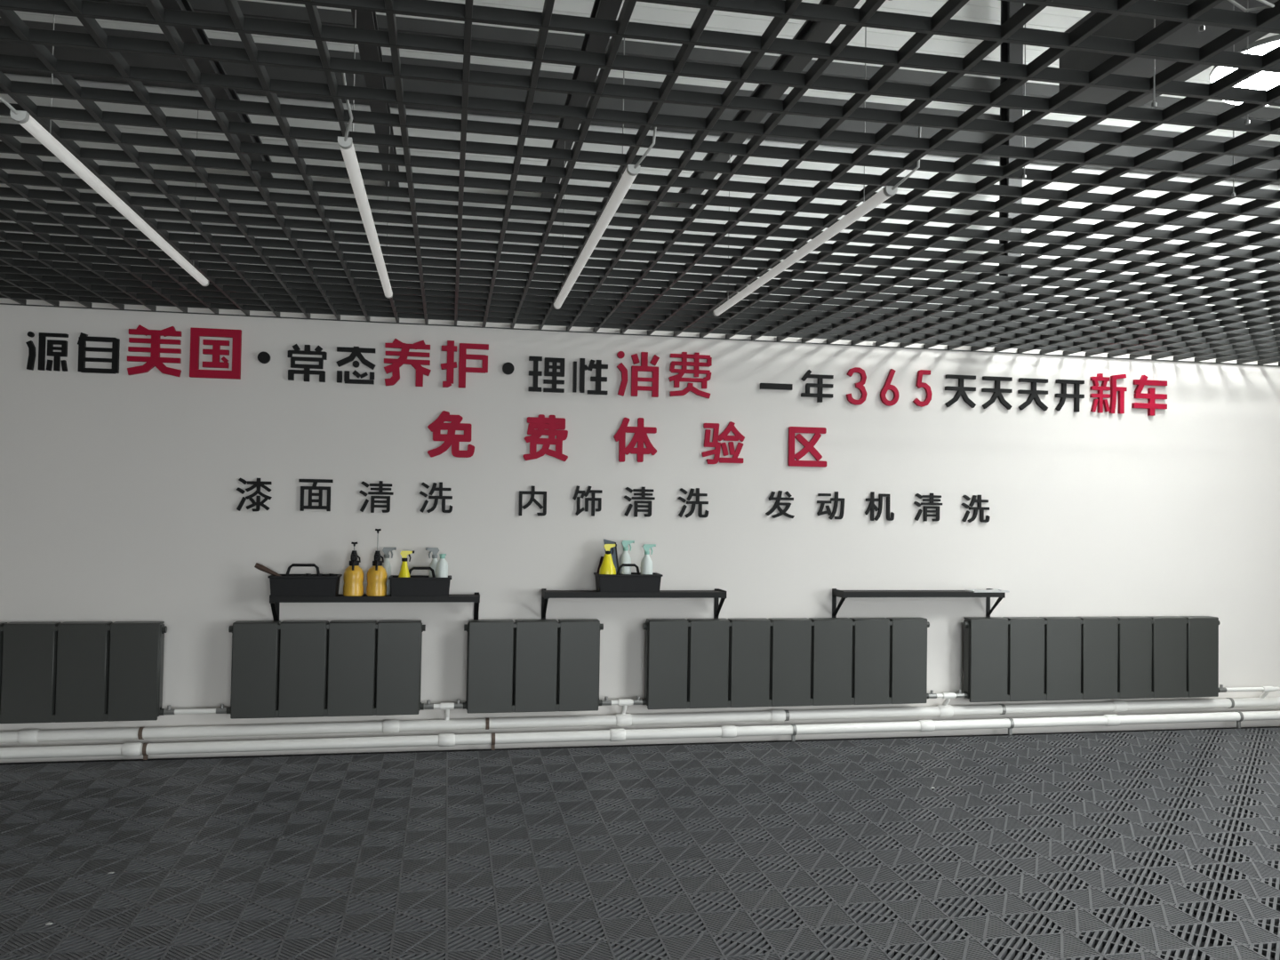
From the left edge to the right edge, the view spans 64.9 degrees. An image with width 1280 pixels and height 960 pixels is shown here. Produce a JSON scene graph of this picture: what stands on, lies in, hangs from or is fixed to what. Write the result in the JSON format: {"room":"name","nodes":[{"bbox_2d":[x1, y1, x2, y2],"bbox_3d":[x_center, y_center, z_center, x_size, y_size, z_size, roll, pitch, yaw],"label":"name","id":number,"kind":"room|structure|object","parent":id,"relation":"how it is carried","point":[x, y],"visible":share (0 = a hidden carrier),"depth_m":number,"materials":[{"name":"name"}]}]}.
{"room":"car wash shop","nodes":[
{"label":"car wash shop","id":0,"kind":"room"},
{"bbox_2d":[0,0,1279,762],"bbox_3d":[0.656,-1.076,7.506,10.950,6.150,0.150,1,-1,-11],"label":"wall","id":1,"kind":"structure","parent":0,"point":[120,499],"depth_m":7.24,"materials":[{"name":"white paint"}]},
{"bbox_2d":[25,331,68,371],"bbox_3d":[-3.857,-0.835,6.546,0.245,0.249,0.028,1,-1,-11],"label":"chinese character","id":2,"kind":"object","parent":1,"relation":"attached to","point":[57,361],"visible":1,"depth_m":6.54,"materials":[{"name":"black plastic"}]},
{"bbox_2d":[0,621,167,723],"bbox_3d":[-3.888,1.224,6.430,1.612,0.626,0.160,1,-1,-11],"label":"radiator","id":3,"kind":"object","parent":1,"relation":"attached to","point":[66,671],"visible":1,"depth_m":6.41,"materials":[{"name":"metal"}]},
{"bbox_2d":[163,704,226,714],"bbox_3d":[-2.904,1.501,6.576,0.384,0.062,0.040,1,-1,-11],"label":"pipe","id":4,"kind":"object","parent":3,"relation":"attached to","point":[219,710],"visible":1,"depth_m":6.57,"materials":[{"name":"white plastic"}]},
{"bbox_2d":[77,332,119,374],"bbox_3d":[-3.556,-0.832,6.603,0.250,0.260,0.028,1,-1,-11],"label":"chinese character","id":5,"kind":"object","parent":1,"relation":"attached to","point":[83,338],"visible":1,"depth_m":6.59,"materials":[{"name":"black plastic"}]},
{"bbox_2d":[127,324,181,376],"bbox_3d":[-3.216,-0.857,6.669,0.332,0.337,0.028,1,-1,-11],"label":"chinese character","id":6,"kind":"object","parent":1,"relation":"attached to","point":[154,360],"visible":1,"depth_m":6.66,"materials":[{"name":"plastic"}]},
{"bbox_2d":[189,327,241,379],"bbox_3d":[-2.842,-0.847,6.740,0.319,0.331,0.028,1,-1,-11],"label":"chinese character","id":7,"kind":"object","parent":1,"relation":"attached to","point":[196,333],"visible":1,"depth_m":6.73,"materials":[{"name":"plastic"}]},
{"bbox_2d":[159,0,272,177],"bbox_3d":[-1.205,-2.233,-0.105,0.090,0.100,14.148,1,-1,-11],"label":"joist","id":8,"kind":"object","parent":1,"relation":"attached to","point":[188,35],"visible":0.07,"depth_m":5.11,"materials":[{"name":"grey metal"}]},
{"bbox_2d":[236,477,271,511],"bbox_3d":[-2.596,0.099,6.770,0.227,0.227,0.020,1,-1,-11],"label":"chinese character","id":9,"kind":"object","parent":1,"relation":"attached to","point":[258,484],"visible":1,"depth_m":6.76,"materials":[{"name":"black plastic"}]},
{"bbox_2d":[287,344,327,382],"bbox_3d":[-2.266,-0.797,6.849,0.252,0.252,0.028,1,-1,-11],"label":"chinese character","id":10,"kind":"object","parent":1,"relation":"attached to","point":[306,372],"visible":1,"depth_m":6.83,"materials":[{"name":"black plastic"}]},
{"bbox_2d":[298,479,333,511],"bbox_3d":[-2.206,0.103,6.844,0.220,0.217,0.020,1,-1,-11],"label":"chinese character","id":11,"kind":"object","parent":1,"relation":"attached to","point":[315,482],"visible":1,"depth_m":6.83,"materials":[{"name":"black plastic"}]},
{"bbox_2d":[226,619,425,719],"bbox_3d":[-2.095,1.262,6.771,1.264,0.626,0.160,1,-1,-11],"label":"radiator","id":12,"kind":"object","parent":1,"relation":"attached to","point":[286,668],"visible":1,"depth_m":6.69,"materials":[{"name":"metal"}]},
{"bbox_2d":[336,346,375,384],"bbox_3d":[-1.950,-0.788,6.909,0.259,0.254,0.028,1,-1,-11],"label":"chinese character","id":13,"kind":"object","parent":1,"relation":"attached to","point":[356,351],"visible":1,"depth_m":6.89,"materials":[{"name":"black plastic"}]},
{"bbox_2d":[269,592,479,620],"bbox_3d":[-1.778,0.892,6.813,1.361,0.242,0.214,1,-1,-11],"label":"wall shelf","id":14,"kind":"object","parent":1,"relation":"attached to","point":[275,602],"visible":0.77,"depth_m":6.73,"materials":[{"name":"black metal"}]},
{"bbox_2d":[267,563,342,596],"bbox_3d":[-2.237,0.667,6.731,0.446,0.212,0.210,1,-1,-11],"label":"caddy","id":15,"kind":"object","parent":14,"relation":"on","point":[284,585],"visible":0.91,"depth_m":6.64,"materials":[{"name":"black plastic"}]},
{"bbox_2d":[269,576,340,596],"bbox_3d":[-2.238,0.706,6.730,0.430,0.135,0.194,1,-1,-11],"label":"tub","id":16,"kind":"object","parent":15,"relation":"attached to","point":[279,586],"depth_m":6.64,"materials":[{"name":"black plastic"}]},
{"bbox_2d":[343,542,363,596],"bbox_3d":[-1.923,0.597,6.762,0.134,0.364,0.134,1,-1,-11],"label":"sprayer","id":17,"kind":"object","parent":14,"relation":"on","point":[353,576],"visible":1,"depth_m":6.71,"materials":[{"name":"orange plastic"}]},
{"bbox_2d":[343,565,363,596],"bbox_3d":[-1.924,0.675,6.760,0.134,0.207,0.134,1,-1,-11],"label":"bottle","id":18,"kind":"object","parent":17,"relation":"on","point":[353,576],"depth_m":6.71,"materials":[{"name":"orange plastic"}]},
{"bbox_2d":[366,528,387,596],"bbox_3d":[-1.773,0.555,6.792,0.134,0.454,0.134,1,-1,-11],"label":"sprayer","id":19,"kind":"object","parent":14,"relation":"on","point":[377,574],"visible":1,"depth_m":6.74,"materials":[{"name":"orange plastic"}]},
{"bbox_2d":[366,565,387,596],"bbox_3d":[-1.775,0.679,6.789,0.134,0.207,0.134,1,-1,-11],"label":"bottle","id":20,"kind":"object","parent":19,"relation":"on","point":[376,574],"depth_m":6.74,"materials":[{"name":"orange plastic"}]},
{"bbox_2d":[382,547,396,594],"bbox_3d":[-1.722,0.624,6.899,0.092,0.324,0.059,1,-1,-11],"label":"spray bottle","id":21,"kind":"object","parent":14,"relation":"on","point":[386,564],"visible":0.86,"depth_m":6.88,"materials":[{"name":"plastic"}]},
{"bbox_2d":[388,567,451,596],"bbox_3d":[-1.498,0.691,6.872,0.416,0.195,0.210,1,-1,-11],"label":"caddy","id":22,"kind":"object","parent":14,"relation":"on","point":[415,585],"visible":0.98,"depth_m":6.78,"materials":[{"name":"black plastic"}]},
{"bbox_2d":[398,550,414,577],"bbox_3d":[-1.584,0.629,6.813,0.102,0.301,0.079,1,-1,-11],"label":"spray bottle","id":23,"kind":"object","parent":22,"relation":"in","point":[404,572],"visible":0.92,"depth_m":6.80,"materials":[{"name":"yellow plastic"}]},
{"bbox_2d":[390,579,450,596],"bbox_3d":[-1.498,0.725,6.871,0.400,0.128,0.194,1,-1,-11],"label":"tub","id":24,"kind":"object","parent":22,"relation":"attached to","point":[398,588],"depth_m":6.78,"materials":[{"name":"black plastic"}]},
{"bbox_2d":[425,547,439,576],"bbox_3d":[-1.430,0.625,6.933,0.098,0.319,0.071,1,-1,-11],"label":"spray bottle","id":25,"kind":"object","parent":22,"relation":"in","point":[433,564],"visible":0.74,"depth_m":6.92,"materials":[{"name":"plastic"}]},
{"bbox_2d":[435,553,447,577],"bbox_3d":[-1.349,0.643,6.856,0.080,0.282,0.079,1,-1,-11],"label":"bottle","id":26,"kind":"object","parent":22,"relation":"in","point":[442,565],"visible":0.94,"depth_m":6.83,"materials":[{"name":"plastic"}]},
{"bbox_2d":[351,9,399,186],"bbox_3d":[-0.390,-2.216,0.050,0.090,0.100,14.148,1,-1,-11],"label":"joist","id":27,"kind":"object","parent":1,"relation":"attached to","point":[365,20],"visible":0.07,"depth_m":5.16,"materials":[{"name":"grey metal"}]},
{"bbox_2d":[359,480,393,512],"bbox_3d":[-1.813,0.116,6.919,0.228,0.219,0.020,1,-1,-11],"label":"chinese character","id":28,"kind":"object","parent":1,"relation":"attached to","point":[380,484],"visible":1,"depth_m":6.91,"materials":[{"name":"black plastic"}]},
{"bbox_2d":[384,338,431,386],"bbox_3d":[-1.611,-0.811,6.974,0.318,0.330,0.028,1,-1,-11],"label":"chinese character","id":29,"kind":"object","parent":1,"relation":"attached to","point":[396,364],"visible":1,"depth_m":6.96,"materials":[{"name":"plastic"}]},
{"bbox_2d":[419,482,452,512],"bbox_3d":[-1.417,0.123,6.994,0.230,0.216,0.020,1,-1,-11],"label":"chinese character","id":30,"kind":"object","parent":1,"relation":"attached to","point":[440,489],"visible":1,"depth_m":6.99,"materials":[{"name":"black plastic"}]},
{"bbox_2d":[427,410,474,457],"bbox_3d":[-1.316,-0.318,7.023,0.326,0.326,0.020,1,-1,-11],"label":"chinese character","id":31,"kind":"object","parent":1,"relation":"attached to","point":[449,439],"visible":1,"depth_m":7.01,"materials":[{"name":"plastic"}]},
{"bbox_2d":[440,340,488,388],"bbox_3d":[-1.228,-0.807,7.047,0.328,0.327,0.028,1,-1,-11],"label":"chinese character","id":32,"kind":"object","parent":1,"relation":"attached to","point":[451,348],"visible":1,"depth_m":7.03,"materials":[{"name":"plastic"}]},
{"bbox_2d":[518,485,546,515],"bbox_3d":[-0.758,0.148,7.120,0.195,0.213,0.020,1,-1,-11],"label":"chinese character","id":33,"kind":"object","parent":1,"relation":"attached to","point":[532,492],"visible":1,"depth_m":7.11,"materials":[{"name":"black plastic"}]},
{"bbox_2d":[462,618,603,713],"bbox_3d":[-0.744,1.290,7.029,0.964,0.626,0.160,1,-1,-11],"label":"radiator","id":34,"kind":"object","parent":1,"relation":"attached to","point":[523,665],"visible":1,"depth_m":6.95,"materials":[{"name":"metal"}]},
{"bbox_2d":[522,414,567,461],"bbox_3d":[-0.668,-0.299,7.147,0.318,0.329,0.020,1,-1,-11],"label":"chinese character","id":35,"kind":"object","parent":1,"relation":"attached to","point":[540,426],"visible":1,"depth_m":7.14,"materials":[{"name":"plastic"}]},
{"bbox_2d":[528,355,564,392],"bbox_3d":[-0.664,-0.750,7.153,0.252,0.250,0.028,1,-1,-11],"label":"chinese character","id":36,"kind":"object","parent":1,"relation":"attached to","point":[535,372],"visible":1,"depth_m":7.14,"materials":[{"name":"black plastic"}]},
{"bbox_2d":[540,0,623,198],"bbox_3d":[0.656,-2.194,0.249,0.090,0.100,14.148,1,-1,-11],"label":"joist","id":37,"kind":"object","parent":1,"relation":"attached to","point":[602,9],"visible":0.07,"depth_m":5.05,"materials":[{"name":"grey metal"}]},
{"bbox_2d":[572,485,602,516],"bbox_3d":[-0.376,0.149,7.192,0.211,0.216,0.020,1,-1,-11],"label":"chinese character","id":38,"kind":"object","parent":1,"relation":"attached to","point":[593,499],"visible":1,"depth_m":7.19,"materials":[{"name":"black plastic"}]},
{"bbox_2d":[572,358,607,394],"bbox_3d":[-0.355,-0.742,7.212,0.248,0.255,0.028,1,-1,-11],"label":"chinese character","id":39,"kind":"object","parent":1,"relation":"attached to","point":[598,366],"visible":1,"depth_m":7.20,"materials":[{"name":"black plastic"}]},
{"bbox_2d":[541,588,726,619],"bbox_3d":[-0.042,0.901,7.144,1.296,0.242,0.214,1,-1,-11],"label":"wall shelf","id":40,"kind":"object","parent":1,"relation":"attached to","point":[716,594],"visible":0.92,"depth_m":7.08,"materials":[{"name":"black metal"}]},
{"bbox_2d":[593,563,663,591],"bbox_3d":[-0.086,0.693,7.141,0.461,0.196,0.210,1,-1,-11],"label":"caddy","id":41,"kind":"object","parent":40,"relation":"on","point":[636,581],"visible":0.98,"depth_m":7.05,"materials":[{"name":"black plastic"}]},
{"bbox_2d":[599,544,616,574],"bbox_3d":[-0.227,0.615,7.075,0.123,0.331,0.083,1,-1,-11],"label":"spray bottle","id":42,"kind":"object","parent":41,"relation":"in","point":[607,567],"visible":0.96,"depth_m":7.06,"materials":[{"name":"yellow plastic"}]},
{"bbox_2d":[619,540,634,574],"bbox_3d":[-0.095,0.608,7.182,0.104,0.354,0.083,1,-1,-11],"label":"spray bottle","id":43,"kind":"object","parent":41,"relation":"in","point":[625,558],"visible":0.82,"depth_m":7.16,"materials":[{"name":"plastic"}]},
{"bbox_2d":[595,575,661,591],"bbox_3d":[-0.086,0.728,7.140,0.445,0.125,0.194,1,-1,-11],"label":"tub","id":44,"kind":"object","parent":41,"relation":"in","point":[604,583],"depth_m":7.05,"materials":[{"name":"black plastic"}]},
{"bbox_2d":[640,544,655,574],"bbox_3d":[0.057,0.621,7.139,0.105,0.331,0.085,1,-1,-11],"label":"spray bottle","id":45,"kind":"object","parent":41,"relation":"in","point":[646,564],"visible":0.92,"depth_m":7.11,"materials":[{"name":"plastic"}]},
{"bbox_2d":[613,417,656,462],"bbox_3d":[-0.033,-0.289,7.268,0.319,0.321,0.020,1,-1,-11],"label":"chinese character","id":46,"kind":"object","parent":1,"relation":"attached to","point":[640,436],"visible":1,"depth_m":7.26,"materials":[{"name":"plastic"}]},
{"bbox_2d":[616,351,659,397],"bbox_3d":[-0.014,-0.765,7.277,0.311,0.323,0.028,1,-1,-11],"label":"chinese character","id":47,"kind":"object","parent":1,"relation":"attached to","point":[635,369],"visible":1,"depth_m":7.26,"materials":[{"name":"plastic"}]},
{"bbox_2d":[624,487,655,516],"bbox_3d":[-0.006,0.157,7.263,0.225,0.218,0.020,1,-1,-11],"label":"chinese character","id":48,"kind":"object","parent":1,"relation":"attached to","point":[643,490],"visible":1,"depth_m":7.26,"materials":[{"name":"black plastic"}]},
{"bbox_2d":[0,17,1279,184],"bbox_3d":[0.711,-2.693,7.394,10.950,0.300,0.160,1,-1,-11],"label":"beam","id":49,"kind":"structure","parent":1,"relation":"attached to","point":[10,48],"depth_m":7.07,"materials":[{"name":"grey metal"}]},
{"bbox_2d":[0,303,1279,366],"bbox_3d":[0.671,-1.037,7.420,10.950,0.005,0.022,1,-1,-11],"label":"trim","id":50,"kind":"structure","parent":1,"relation":"attached to","point":[0,303],"depth_m":7.23,"materials":[{"name":"grey metal"}]},
{"bbox_2d":[0,696,1279,743],"bbox_3d":[0.634,1.722,7.309,10.930,0.116,0.106,1,-1,-11],"label":"pipe","id":51,"kind":"object","parent":1,"relation":"attached to","point":[386,726],"visible":1,"depth_m":7.10,"materials":[{"name":"white plastic"}]},
{"bbox_2d":[424,699,462,720],"bbox_3d":[-1.349,1.579,6.896,0.257,0.150,0.093,1,-1,-11],"label":"pipe","id":52,"kind":"object","parent":51,"relation":"on","point":[446,706],"visible":1,"depth_m":6.86,"materials":[{"name":"white plastic"}]},
{"bbox_2d":[601,696,642,714],"bbox_3d":[-0.131,1.602,7.128,0.287,0.146,0.093,1,-1,-11],"label":"pipe","id":53,"kind":"object","parent":51,"relation":"on","point":[624,702],"visible":1,"depth_m":7.09,"materials":[{"name":"white plastic"}]},
{"bbox_2d":[928,689,964,705],"bbox_3d":[2.295,1.649,7.589,0.287,0.137,0.093,1,-1,-11],"label":"pipe","id":54,"kind":"object","parent":51,"relation":"on","point":[947,696],"visible":1,"depth_m":7.55,"materials":[{"name":"white plastic"}]},
{"bbox_2d":[1218,684,1279,698],"bbox_3d":[4.866,1.699,8.079,0.551,0.128,0.093,1,-1,-11],"label":"pipe","id":55,"kind":"object","parent":51,"relation":"attached to","point":[1265,690],"visible":1,"depth_m":8.05,"materials":[{"name":"white plastic"}]},
{"bbox_2d":[83,0,1279,120],"bbox_3d":[0.709,-3.112,7.454,10.950,0.100,0.060,1,-1,-11],"label":"beam","id":56,"kind":"structure","parent":1,"relation":"attached to","point":[251,9],"depth_m":7.28,"materials":[{"name":"grey metal"}]},
{"bbox_2d":[668,352,711,398],"bbox_3d":[0.365,-0.766,7.350,0.317,0.332,0.028,1,-1,-11],"label":"chinese character","id":57,"kind":"object","parent":1,"relation":"attached to","point":[684,356],"visible":1,"depth_m":7.34,"materials":[{"name":"plastic"}]},
{"bbox_2d":[678,488,708,517],"bbox_3d":[0.389,0.167,7.338,0.229,0.217,0.020,1,-1,-11],"label":"chinese character","id":58,"kind":"object","parent":1,"relation":"attached to","point":[697,494],"visible":1,"depth_m":7.33,"materials":[{"name":"black plastic"}]},
{"bbox_2d":[701,421,744,463],"bbox_3d":[0.613,-0.272,7.390,0.323,0.317,0.020,1,-1,-11],"label":"chinese character","id":59,"kind":"object","parent":1,"relation":"attached to","point":[731,427],"visible":1,"depth_m":7.38,"materials":[{"name":"plastic"}]},
{"bbox_2d":[676,0,859,207],"bbox_3d":[1.623,-2.174,0.433,0.090,0.100,14.148,1,-1,-11],"label":"joist","id":60,"kind":"object","parent":1,"relation":"attached to","point":[813,31],"visible":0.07,"depth_m":5.18,"materials":[{"name":"grey metal"}]},
{"bbox_2d":[760,383,792,390],"bbox_3d":[1.011,-0.694,7.472,0.245,0.043,0.028,1,-1,-11],"label":"chinese character","id":61,"kind":"object","parent":1,"relation":"attached to","point":[763,386],"visible":1,"depth_m":7.46,"materials":[{"name":"black plastic"}]},
{"bbox_2d":[765,490,794,518],"bbox_3d":[1.040,0.181,7.462,0.220,0.204,0.020,1,-1,-11],"label":"chinese character","id":62,"kind":"object","parent":1,"relation":"attached to","point":[778,499],"visible":1,"depth_m":7.45,"materials":[{"name":"black plastic"}]},
{"bbox_2d":[642,617,929,709],"bbox_3d":[1.085,1.329,7.377,2.179,0.626,0.160,1,-1,-11],"label":"radiator","id":63,"kind":"object","parent":1,"relation":"attached to","point":[691,663],"visible":1,"depth_m":7.29,"materials":[{"name":"metal"}]},
{"bbox_2d":[787,426,826,467],"bbox_3d":[1.252,-0.247,7.512,0.300,0.295,0.020,1,-1,-11],"label":"chinese character","id":64,"kind":"object","parent":1,"relation":"attached to","point":[808,447],"visible":1,"depth_m":7.50,"materials":[{"name":"plastic"}]},
{"bbox_2d":[800,369,833,402],"bbox_3d":[1.327,-0.702,7.532,0.245,0.240,0.028,1,-1,-11],"label":"chinese character","id":65,"kind":"object","parent":1,"relation":"attached to","point":[820,385],"visible":1,"depth_m":7.52,"materials":[{"name":"black plastic"}]},
{"bbox_2d":[816,491,844,519],"bbox_3d":[1.429,0.191,7.536,0.211,0.210,0.020,1,-1,-11],"label":"chinese character","id":66,"kind":"object","parent":1,"relation":"attached to","point":[836,499],"visible":1,"depth_m":7.53,"materials":[{"name":"black plastic"}]},
{"bbox_2d":[846,367,867,405],"bbox_3d":[1.634,-0.707,7.591,0.160,0.282,0.028,1,-1,-11],"label":"sign numeral","id":67,"kind":"object","parent":1,"relation":"attached to","point":[860,386],"visible":1,"depth_m":7.58,"materials":[{"name":"plastic"}]},
{"bbox_2d":[864,491,894,520],"bbox_3d":[1.812,0.200,7.609,0.229,0.218,0.020,1,-1,-11],"label":"chinese character","id":68,"kind":"object","parent":1,"relation":"attached to","point":[872,507],"visible":1,"depth_m":7.60,"materials":[{"name":"black plastic"}]},
{"bbox_2d":[880,368,899,406],"bbox_3d":[1.896,-0.703,7.641,0.145,0.281,0.028,1,-1,-11],"label":"sign numeral","id":69,"kind":"object","parent":1,"relation":"attached to","point":[887,386],"visible":1,"depth_m":7.63,"materials":[{"name":"plastic"}]},
{"bbox_2d":[832,588,1005,617],"bbox_3d":[2.091,0.944,7.550,1.289,0.242,0.214,1,-1,-11],"label":"wall shelf","id":70,"kind":"object","parent":1,"relation":"attached to","point":[844,594],"visible":0.86,"depth_m":7.49,"materials":[{"name":"black metal"}]},
{"bbox_2d":[912,369,932,407],"bbox_3d":[2.159,-0.700,7.691,0.146,0.279,0.028,1,-1,-11],"label":"sign numeral","id":71,"kind":"object","parent":1,"relation":"attached to","point":[919,384],"visible":1,"depth_m":7.68,"materials":[{"name":"plastic"}]},
{"bbox_2d":[913,493,942,521],"bbox_3d":[2.199,0.207,7.683,0.227,0.217,0.020,1,-1,-11],"label":"chinese character","id":72,"kind":"object","parent":1,"relation":"attached to","point":[931,496],"visible":1,"depth_m":7.67,"materials":[{"name":"black plastic"}]},
{"bbox_2d":[944,374,975,407],"bbox_3d":[2.469,-0.683,7.750,0.248,0.250,0.028,1,-1,-11],"label":"chinese character","id":73,"kind":"object","parent":1,"relation":"attached to","point":[960,390],"visible":1,"depth_m":7.74,"materials":[{"name":"black plastic"}]},
{"bbox_2d":[960,495,990,522],"bbox_3d":[2.587,0.221,7.756,0.230,0.216,0.020,1,-1,-11],"label":"chinese character","id":74,"kind":"object","parent":1,"relation":"attached to","point":[979,500],"visible":1,"depth_m":7.75,"materials":[{"name":"black plastic"}]},
{"bbox_2d":[981,376,1012,409],"bbox_3d":[2.769,-0.674,7.807,0.245,0.252,0.028,1,-1,-11],"label":"chinese character","id":75,"kind":"object","parent":1,"relation":"attached to","point":[997,392],"visible":1,"depth_m":7.80,"materials":[{"name":"black plastic"}]},
{"bbox_2d":[1017,377,1047,411],"bbox_3d":[3.073,-0.667,7.864,0.245,0.250,0.028,1,-1,-11],"label":"chinese character","id":76,"kind":"object","parent":1,"relation":"attached to","point":[1034,393],"visible":1,"depth_m":7.85,"materials":[{"name":"black plastic"}]},
{"bbox_2d":[1055,379,1084,412],"bbox_3d":[3.383,-0.663,7.923,0.240,0.249,0.028,1,-1,-11],"label":"chinese character","id":77,"kind":"object","parent":1,"relation":"attached to","point":[1063,396],"visible":1,"depth_m":7.92,"materials":[{"name":"black plastic"}]},
{"bbox_2d":[962,616,1220,702],"bbox_3d":[3.518,1.381,7.840,2.194,0.626,0.160,1,-1,-11],"label":"radiator","id":78,"kind":"object","parent":1,"relation":"attached to","point":[1006,659],"visible":0.99,"depth_m":7.75,"materials":[{"name":"metal"}]},
{"bbox_2d":[1089,373,1127,413],"bbox_3d":[3.719,-0.688,7.988,0.304,0.318,0.028,1,-1,-11],"label":"chinese character","id":79,"kind":"object","parent":1,"relation":"attached to","point":[1111,408],"visible":1,"depth_m":7.98,"materials":[{"name":"plastic"}]},
{"bbox_2d":[1131,375,1167,415],"bbox_3d":[4.080,-0.678,8.057,0.297,0.325,0.028,1,-1,-11],"label":"chinese character","id":80,"kind":"object","parent":1,"relation":"attached to","point":[1151,396],"visible":1,"depth_m":8.04,"materials":[{"name":"plastic"}]},
{"bbox_2d":[0,0,1279,365],"bbox_3d":[1.995,-1.208,0.487,10.930,0.037,14.136,1,-1,-11],"label":"ceiling","id":81,"kind":"structure","parent":0,"point":[1202,338],"depth_m":3.98,"materials":[{"name":"grey metal"}]},
{"bbox_2d":[0,14,208,286],"bbox_3d":[-2.163,-1.542,4.228,0.127,0.919,2.557,1,-1,-11],"label":"tube light","id":82,"kind":"object","parent":81,"relation":"hanging from","point":[23,118],"visible":0.94,"depth_m":3.74,"materials":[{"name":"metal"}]},
{"bbox_2d":[18,114,207,285],"bbox_3d":[-2.142,-1.097,4.289,0.042,0.030,2.380,1,-1,-11],"label":"diffuser","id":83,"kind":"object","parent":82,"relation":"attached to","point":[29,124],"depth_m":3.82,"materials":[{"name":"white plastic"}]},
{"bbox_2d":[337,9,392,298],"bbox_3d":[-1.167,-1.520,4.433,0.057,0.919,2.647,1,-1,-11],"label":"tube light","id":84,"kind":"object","parent":81,"relation":"hanging from","point":[346,143],"visible":0.86,"depth_m":3.84,"materials":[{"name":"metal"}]},
{"bbox_2d":[339,144,391,296],"bbox_3d":[-1.195,-1.076,4.500,0.042,0.030,2.440,1,-1,-11],"label":"diffuser","id":85,"kind":"object","parent":84,"relation":"attached to","point":[348,153],"depth_m":4.03,"materials":[{"name":"white plastic"}]},
{"bbox_2d":[553,38,656,309],"bbox_3d":[-0.217,-1.498,4.695,0.087,0.919,2.607,1,-1,-11],"label":"tube light","id":86,"kind":"object","parent":81,"relation":"hanging from","point":[631,171],"visible":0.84,"depth_m":4.11,"materials":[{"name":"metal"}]},
{"bbox_2d":[554,168,636,308],"bbox_3d":[-0.255,-1.054,4.730,0.042,0.030,2.460,1,-1,-11],"label":"diffuser","id":87,"kind":"object","parent":86,"relation":"attached to","point":[628,178],"depth_m":4.27,"materials":[{"name":"white plastic"}]},
{"bbox_2d":[712,0,920,316],"bbox_3d":[0.732,-1.479,4.860,0.087,0.919,2.557,1,-1,-11],"label":"tube light","id":88,"kind":"object","parent":81,"relation":"hanging from","point":[888,191],"visible":0.84,"depth_m":4.32,"materials":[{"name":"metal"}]},
{"bbox_2d":[713,188,890,315],"bbox_3d":[0.694,-1.035,4.895,0.042,0.030,2.410,1,-1,-11],"label":"diffuser","id":89,"kind":"object","parent":88,"relation":"attached to","point":[882,196],"depth_m":4.46,"materials":[{"name":"white plastic"}]},
{"bbox_2d":[998,0,1023,315],"bbox_3d":[2.808,-2.507,7.617,0.110,2.900,0.130,1,-1,-11],"label":"steel post","id":90,"kind":"object","parent":81,"relation":"on","point":[1010,52],"visible":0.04,"depth_m":7.57,"materials":[{"name":"black metal"}]},
{"bbox_2d":[1208,65,1237,82],"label":"round lamp","id":91,"kind":"object","parent":81,"relation":"hanging from","point":[1217,73],"depth_m":6.50,"materials":[{"name":"grey metal"}]},
{"bbox_2d":[1227,0,1274,11],"bbox_3d":[1.381,-1.235,2.383,0.204,0.234,0.126,2,-2,-30],"label":"loose cable","id":92,"kind":"object","parent":81,"relation":"attached to","point":[1268,4],"visible":1,"depth_m":2.40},
{"bbox_2d":[1234,71,1279,90],"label":"round lamp","id":93,"kind":"object","parent":81,"relation":"hanging from","point":[1264,80],"depth_m":6.45,"materials":[{"name":"grey metal"}]},
{"bbox_2d":[1236,33,1279,55],"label":"round lamp","id":94,"kind":"object","parent":81,"relation":"hanging from","point":[1260,47],"depth_m":6.18,"materials":[{"name":"grey metal"}]},
{"bbox_2d":[0,726,1279,959],"bbox_3d":[1.946,1.793,0.408,10.950,0.100,14.150,1,-1,-11],"label":"floor","id":95,"kind":"structure","parent":0,"point":[1139,844],"depth_m":4.92,"materials":[{"name":"plastic"}]},
{"bbox_2d":[0,710,1279,759],"bbox_3d":[0.643,1.827,7.251,10.930,0.133,0.088,1,-1,-11],"label":"pipe","id":96,"kind":"object","parent":95,"relation":"on","point":[442,740],"visible":1,"depth_m":7.05,"materials":[{"name":"white plastic"}]},
{"bbox_3d":[3.335,-1.361,-6.538,10.950,6.100,0.150,1,-1,-11],"label":"wall","id":97,"kind":"structure","parent":0,"visible":0},
{"bbox_2d":[1058,0,1278,107],"bbox_3d":[3.514,-2.275,-0.450,0.524,0.384,11.700,1,-1,-11],"label":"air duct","id":98,"kind":"object","parent":97,"relation":"attached to","point":[1122,27],"visible":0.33,"depth_m":4.80,"materials":[{"name":"grey metal"}]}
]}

